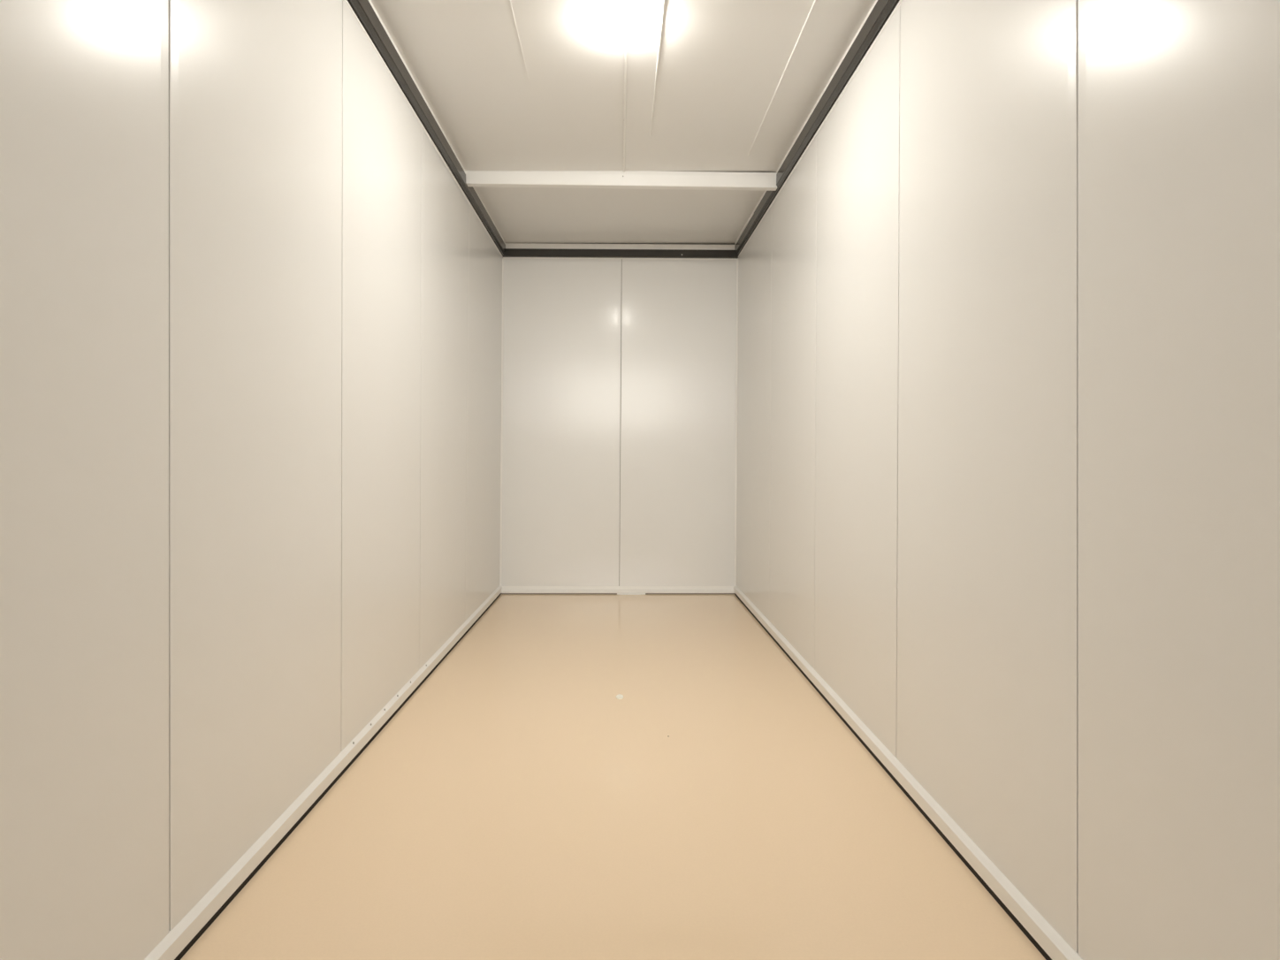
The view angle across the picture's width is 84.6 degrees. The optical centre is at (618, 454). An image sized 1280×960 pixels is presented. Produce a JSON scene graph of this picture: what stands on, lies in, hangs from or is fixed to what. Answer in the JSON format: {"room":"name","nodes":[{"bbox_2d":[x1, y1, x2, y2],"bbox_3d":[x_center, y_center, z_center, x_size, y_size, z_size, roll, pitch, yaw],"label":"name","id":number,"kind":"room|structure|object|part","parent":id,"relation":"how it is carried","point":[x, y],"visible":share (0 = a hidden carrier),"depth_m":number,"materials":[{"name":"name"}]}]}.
{"room":"storage container interior","nodes":[
{"label":"storage container interior","id":0,"kind":"room"},
{"bbox_2d":[0,0,502,959],"bbox_3d":[-1.022,-0.306,2.263,0.142,2.861,7.016,0,0,0],"label":"wall","id":1,"kind":"structure","parent":0,"point":[250,307],"depth_m":1.66,"materials":[{"name":"white metal"}]},
{"bbox_3d":[-0.992,-0.278,1.052,0.059,2.804,0.992,0,0,0],"label":"wall panel","id":2,"kind":"part","parent":1,"relation":"part of","materials":[{"name":"metal"}]},
{"bbox_3d":[-0.987,-0.278,1.994,0.058,2.804,0.979,0,0,0],"label":"wall panel","id":3,"kind":"part","parent":1,"relation":"part of","materials":[{"name":"metal"}]},
{"bbox_2d":[144,585,502,959],"bbox_3d":[-0.976,1.088,2.259,0.020,0.073,6.781,0,0,0],"label":"baseboard","id":4,"kind":"structure","parent":1,"relation":"attached to","point":[179,940],"depth_m":2.06,"materials":[{"name":"white metal"}]},
{"bbox_3d":[-0.980,-0.278,2.938,0.056,2.804,1.002,0,0,0],"label":"wall panel","id":5,"kind":"part","parent":1,"relation":"part of","materials":[{"name":"metal"}]},
{"bbox_2d":[343,0,505,257],"bbox_3d":[-0.943,-1.637,2.263,0.036,0.115,6.789,0,0,0],"label":"trim","id":6,"kind":"structure","parent":1,"relation":"attached to","point":[364,11],"depth_m":3.23,"materials":[{"name":"metal"}]},
{"bbox_3d":[-0.974,-0.278,3.915,0.055,2.804,1.032,0,0,0],"label":"wall panel","id":7,"kind":"part","parent":1,"relation":"part of","materials":[{"name":"metal"}]},
{"bbox_3d":[-0.965,-0.278,5.039,0.053,2.804,1.233,0,0,0],"label":"wall panel","id":8,"kind":"part","parent":1,"relation":"part of","materials":[{"name":"metal"}]},
{"bbox_2d":[180,594,1045,959],"bbox_3d":[0.000,1.164,2.263,2.163,0.080,6.989,0,0,0],"label":"floor","id":9,"kind":"structure","parent":0,"point":[514,806],"depth_m":2.13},
{"bbox_2d":[615,693,623,699],"bbox_3d":[0.003,1.122,3.255,0.036,0.005,0.060,0,0,0],"label":"plug","id":10,"kind":"object","parent":9,"relation":"on","point":[619,697],"visible":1,"depth_m":3.24,"materials":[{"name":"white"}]},
{"bbox_2d":[501,243,736,586],"bbox_3d":[0.000,-0.306,5.712,2.135,2.861,0.110,0,0,0],"label":"wall","id":11,"kind":"structure","parent":0,"point":[619,436],"depth_m":5.66,"materials":[{"name":"white metal"}]},
{"bbox_2d":[499,258,503,586],"bbox_3d":[-0.942,-0.258,5.654,0.036,2.636,0.014,0,0,0],"label":"trim","id":12,"kind":"structure","parent":11,"relation":"attached to","point":[502,258],"depth_m":5.65,"materials":[{"name":"white metal"}]},
{"bbox_3d":[-0.467,-0.278,5.672,0.979,2.804,0.030,0,0,0],"label":"wall panel","id":13,"kind":"part","parent":11,"relation":"part of","materials":[{"name":"metal"}]},
{"bbox_2d":[500,586,735,594],"bbox_3d":[-0.007,1.092,5.645,1.886,0.064,0.032,0,0,0],"label":"baseboard","id":14,"kind":"structure","parent":11,"relation":"attached to","point":[506,590],"depth_m":5.65,"materials":[{"name":"white metal"}]},
{"bbox_2d":[502,243,738,259],"bbox_3d":[0.011,-1.627,5.640,1.886,0.124,0.042,0,0,0],"label":"trim","id":15,"kind":"structure","parent":11,"relation":"attached to","point":[513,250],"depth_m":5.62,"materials":[{"name":"metal"}]},
{"bbox_3d":[0.484,-0.278,5.672,0.955,2.804,0.030,0,0,0],"label":"wall panel","id":16,"kind":"part","parent":11,"relation":"part of","materials":[{"name":"metal"}]},
{"bbox_2d":[734,258,738,586],"bbox_3d":[0.947,-0.258,5.654,0.034,2.636,0.014,0,0,0],"label":"trim","id":17,"kind":"structure","parent":11,"relation":"attached to","point":[737,258],"depth_m":5.65,"materials":[{"name":"white metal"}]},
{"bbox_2d":[370,0,875,243],"bbox_3d":[0.000,-1.740,2.263,2.163,0.107,6.989,0,0,0],"label":"ceiling","id":18,"kind":"structure","parent":0,"point":[720,86],"depth_m":3.27,"materials":[{"name":"white metal"}]},
{"bbox_3d":[-0.520,-1.709,1.550,1.095,0.030,5.362,0,0,0],"label":"panel","id":19,"kind":"part","parent":18,"relation":"part of","materials":[{"name":"metal"}]},
{"bbox_3d":[0.000,-1.709,4.950,2.135,0.030,1.435,0,0,0],"label":"panel","id":20,"kind":"part","parent":18,"relation":"part of","materials":[{"name":"metal"}]},
{"bbox_2d":[465,171,777,190],"bbox_3d":[0.011,-1.653,4.231,1.882,0.109,0.060,0,0,0],"label":"ceiling beam","id":21,"kind":"structure","parent":18,"relation":"attached to","point":[695,180],"depth_m":4.21,"materials":[{"name":"white metal"}]},
{"bbox_3d":[0.548,-1.709,1.550,1.038,0.030,5.362,0,0,0],"label":"panel","id":22,"kind":"part","parent":18,"relation":"part of","materials":[{"name":"metal"}]},
{"bbox_2d":[736,0,1279,959],"bbox_3d":[1.025,-0.306,2.263,0.154,2.861,7.016,0,0,-1],"label":"wall","id":23,"kind":"structure","parent":0,"point":[1008,484],"depth_m":1.57,"materials":[{"name":"white metal"}]},
{"bbox_3d":[0.970,-0.278,5.047,0.054,2.804,1.217,0,0,0],"label":"wall panel","id":24,"kind":"part","parent":23,"relation":"part of","materials":[{"name":"metal"}]},
{"bbox_3d":[0.979,-0.278,3.945,0.062,2.804,1.007,0,0,0],"label":"wall panel","id":25,"kind":"part","parent":23,"relation":"part of","materials":[{"name":"metal"}]},
{"bbox_2d":[734,0,902,257],"bbox_3d":[0.976,-1.637,2.263,0.036,0.115,6.789,0,0,0],"label":"trim","id":26,"kind":"structure","parent":23,"relation":"attached to","point":[881,11],"depth_m":3.21,"materials":[{"name":"metal"}]},
{"bbox_3d":[0.986,-0.278,2.955,0.061,2.804,1.040,0,0,0],"label":"wall panel","id":27,"kind":"part","parent":23,"relation":"part of","materials":[{"name":"metal"}]},
{"bbox_2d":[733,585,1082,959],"bbox_3d":[0.953,1.088,2.259,0.020,0.073,6.780,0,0,0],"label":"baseboard","id":28,"kind":"structure","parent":23,"relation":"attached to","point":[1034,926],"depth_m":2.05,"materials":[{"name":"white metal"}]},
{"bbox_3d":[0.993,-0.278,1.976,0.068,2.804,0.991,0,0,0],"label":"wall panel","id":29,"kind":"part","parent":23,"relation":"part of","materials":[{"name":"metal"}]},
{"bbox_3d":[1.000,-0.278,1.042,0.072,2.804,0.972,0,0,0],"label":"wall panel","id":30,"kind":"part","parent":23,"relation":"part of","materials":[{"name":"metal"}]}
]}

